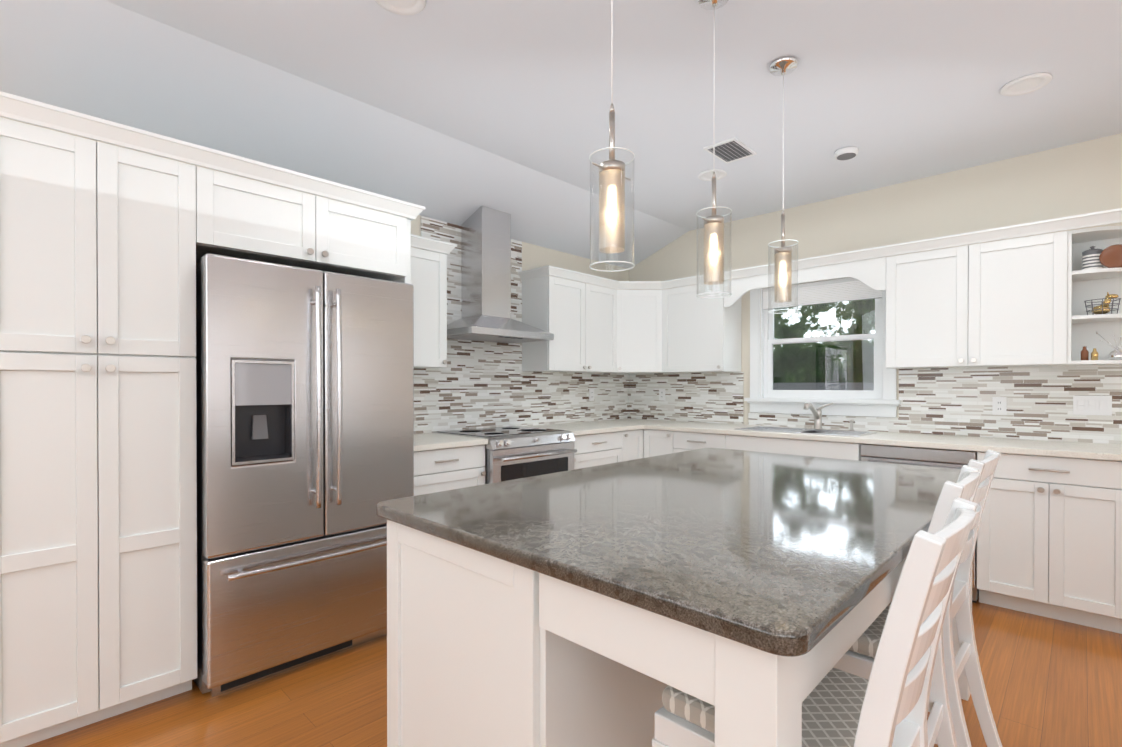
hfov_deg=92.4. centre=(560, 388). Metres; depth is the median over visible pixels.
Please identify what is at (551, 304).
upper cabinet
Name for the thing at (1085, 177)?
wall
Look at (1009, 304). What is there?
upper cabinet
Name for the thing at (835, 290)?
window shade
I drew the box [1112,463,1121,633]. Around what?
base cabinet
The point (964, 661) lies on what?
chair
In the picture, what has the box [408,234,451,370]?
upper cabinet
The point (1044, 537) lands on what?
base cabinet
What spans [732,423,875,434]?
sink
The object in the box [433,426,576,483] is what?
range
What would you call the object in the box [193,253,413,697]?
fridge
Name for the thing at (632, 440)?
base cabinet
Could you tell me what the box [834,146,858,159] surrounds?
smoke detector
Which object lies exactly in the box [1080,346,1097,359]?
decorative bottles
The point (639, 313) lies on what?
upper cabinet
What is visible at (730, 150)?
ceiling vent
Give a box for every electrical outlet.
[589,389,593,400]
[659,389,664,400]
[992,397,1006,414]
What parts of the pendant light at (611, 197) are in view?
lamp shade, glass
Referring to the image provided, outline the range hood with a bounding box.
[447,206,553,342]
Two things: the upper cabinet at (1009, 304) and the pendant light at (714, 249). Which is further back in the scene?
the upper cabinet at (1009, 304)
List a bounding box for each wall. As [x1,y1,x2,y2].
[0,116,628,289]
[629,133,1121,424]
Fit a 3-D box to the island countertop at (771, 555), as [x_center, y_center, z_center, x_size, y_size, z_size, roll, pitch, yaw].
[0.583,0.359,1.905,1.250,0.036,2.025,0,0,44]
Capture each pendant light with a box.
[589,0,634,271]
[696,0,731,297]
[768,56,797,313]
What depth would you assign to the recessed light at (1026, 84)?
2.57 m
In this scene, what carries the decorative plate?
on the open shelf
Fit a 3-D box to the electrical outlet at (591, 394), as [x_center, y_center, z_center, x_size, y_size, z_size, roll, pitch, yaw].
[0.290,0.061,5.078,0.008,0.114,0.070,0,0,44]
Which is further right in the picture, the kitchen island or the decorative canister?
the decorative canister
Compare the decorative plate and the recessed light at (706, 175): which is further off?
the recessed light at (706, 175)
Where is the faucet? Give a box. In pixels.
[803,402,832,426]
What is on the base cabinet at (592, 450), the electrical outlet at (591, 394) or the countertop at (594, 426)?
the countertop at (594, 426)
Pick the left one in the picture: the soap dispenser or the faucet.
the faucet
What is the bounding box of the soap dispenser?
[848,419,855,430]
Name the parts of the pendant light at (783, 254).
lamp shade, glass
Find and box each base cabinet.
[414,447,485,495]
[572,431,619,469]
[620,427,643,461]
[644,427,679,457]
[680,431,715,451]
[716,435,875,460]
[977,451,1111,631]
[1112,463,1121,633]
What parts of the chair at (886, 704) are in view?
seat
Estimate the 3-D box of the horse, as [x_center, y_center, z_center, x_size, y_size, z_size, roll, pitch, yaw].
[3.047,-0.477,3.015,0.107,0.125,0.048,0,0,44]
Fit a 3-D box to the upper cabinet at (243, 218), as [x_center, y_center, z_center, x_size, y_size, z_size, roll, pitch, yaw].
[-1.416,-0.771,2.758,0.796,0.374,0.932,0,0,44]
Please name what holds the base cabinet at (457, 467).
on the floor
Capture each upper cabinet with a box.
[200,147,411,282]
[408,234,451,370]
[520,265,579,374]
[580,272,615,374]
[616,279,675,374]
[664,279,743,374]
[884,227,1075,370]
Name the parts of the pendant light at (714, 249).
lamp shade, glass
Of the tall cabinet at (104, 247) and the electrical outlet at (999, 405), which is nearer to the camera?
the tall cabinet at (104, 247)
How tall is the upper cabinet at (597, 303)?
0.812 m
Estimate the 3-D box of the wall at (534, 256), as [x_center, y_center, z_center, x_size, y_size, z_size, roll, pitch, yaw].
[-2.001,-0.409,2.840,0.150,3.300,7.900,0,0,44]
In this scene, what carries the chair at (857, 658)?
on the floor
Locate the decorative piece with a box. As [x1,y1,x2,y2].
[1096,331,1121,359]
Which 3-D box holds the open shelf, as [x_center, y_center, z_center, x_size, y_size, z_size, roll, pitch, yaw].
[3.052,-0.509,3.021,0.300,0.747,0.305,0,0,44]
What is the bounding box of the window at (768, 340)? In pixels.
[744,277,900,417]
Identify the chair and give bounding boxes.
[652,497,977,746]
[833,465,979,746]
[928,450,1002,746]
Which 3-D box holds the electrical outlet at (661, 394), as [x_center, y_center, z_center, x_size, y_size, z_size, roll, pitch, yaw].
[0.981,0.060,5.222,0.070,0.114,0.008,0,0,44]
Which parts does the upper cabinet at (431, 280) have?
crown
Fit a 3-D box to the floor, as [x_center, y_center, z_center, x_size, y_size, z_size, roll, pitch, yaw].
[0.640,1.314,0.293,7.500,0.120,7.900,0,0,44]
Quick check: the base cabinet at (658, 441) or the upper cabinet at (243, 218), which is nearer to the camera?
the upper cabinet at (243, 218)
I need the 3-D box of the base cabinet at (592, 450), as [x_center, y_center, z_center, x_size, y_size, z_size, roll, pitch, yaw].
[0.080,0.790,4.436,0.622,0.885,0.697,0,0,44]
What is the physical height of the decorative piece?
0.165 m
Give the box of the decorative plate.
[1099,244,1121,267]
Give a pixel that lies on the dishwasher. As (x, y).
(940, 458)
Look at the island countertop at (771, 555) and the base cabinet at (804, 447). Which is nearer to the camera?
the island countertop at (771, 555)
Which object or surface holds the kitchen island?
on the floor
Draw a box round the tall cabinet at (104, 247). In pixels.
[0,91,199,746]
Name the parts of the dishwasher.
handle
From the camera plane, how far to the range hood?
3.91 m
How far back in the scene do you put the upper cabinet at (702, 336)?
4.61 m
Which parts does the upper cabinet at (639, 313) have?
crown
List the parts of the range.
door, handle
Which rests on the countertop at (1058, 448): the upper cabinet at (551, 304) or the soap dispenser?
the soap dispenser
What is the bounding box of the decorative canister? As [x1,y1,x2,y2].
[1082,246,1102,269]
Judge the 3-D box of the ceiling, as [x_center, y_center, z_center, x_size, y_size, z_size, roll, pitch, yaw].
[0.640,-1.355,0.279,7.500,0.424,7.900,0,0,44]
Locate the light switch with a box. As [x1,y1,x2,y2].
[1073,395,1111,415]
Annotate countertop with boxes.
[376,448,960,667]
[414,431,487,450]
[532,419,683,434]
[644,423,1121,462]
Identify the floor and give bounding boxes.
[25,597,1121,746]
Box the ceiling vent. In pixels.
[703,137,756,163]
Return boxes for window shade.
[763,278,881,309]
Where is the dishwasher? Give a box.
[860,444,978,602]
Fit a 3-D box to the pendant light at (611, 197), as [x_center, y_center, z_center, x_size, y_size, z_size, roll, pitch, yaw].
[0.143,-0.896,1.508,0.128,1.111,0.168,0,0,44]
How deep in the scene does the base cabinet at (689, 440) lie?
4.29 m
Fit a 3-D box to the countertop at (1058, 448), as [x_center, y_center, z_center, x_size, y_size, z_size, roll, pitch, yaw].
[2.247,0.334,3.563,3.644,0.034,0.652,0,0,44]
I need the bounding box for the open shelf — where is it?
[1067,226,1121,365]
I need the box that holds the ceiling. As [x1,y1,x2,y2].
[0,0,1121,268]
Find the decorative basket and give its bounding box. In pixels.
[1084,298,1120,314]
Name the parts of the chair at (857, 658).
seat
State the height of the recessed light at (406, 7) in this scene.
0.010 m
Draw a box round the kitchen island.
[387,520,971,746]
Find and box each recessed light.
[375,0,425,14]
[698,169,726,180]
[999,73,1052,95]
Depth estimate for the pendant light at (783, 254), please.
2.40 m
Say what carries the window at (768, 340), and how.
in the wall at (1085, 177)
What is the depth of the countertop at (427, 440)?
3.29 m
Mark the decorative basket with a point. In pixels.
(1112, 305)
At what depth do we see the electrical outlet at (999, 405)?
3.45 m
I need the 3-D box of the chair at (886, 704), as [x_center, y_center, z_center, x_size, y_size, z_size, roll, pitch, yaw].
[0.490,0.730,1.034,0.510,1.048,0.360,0,0,44]

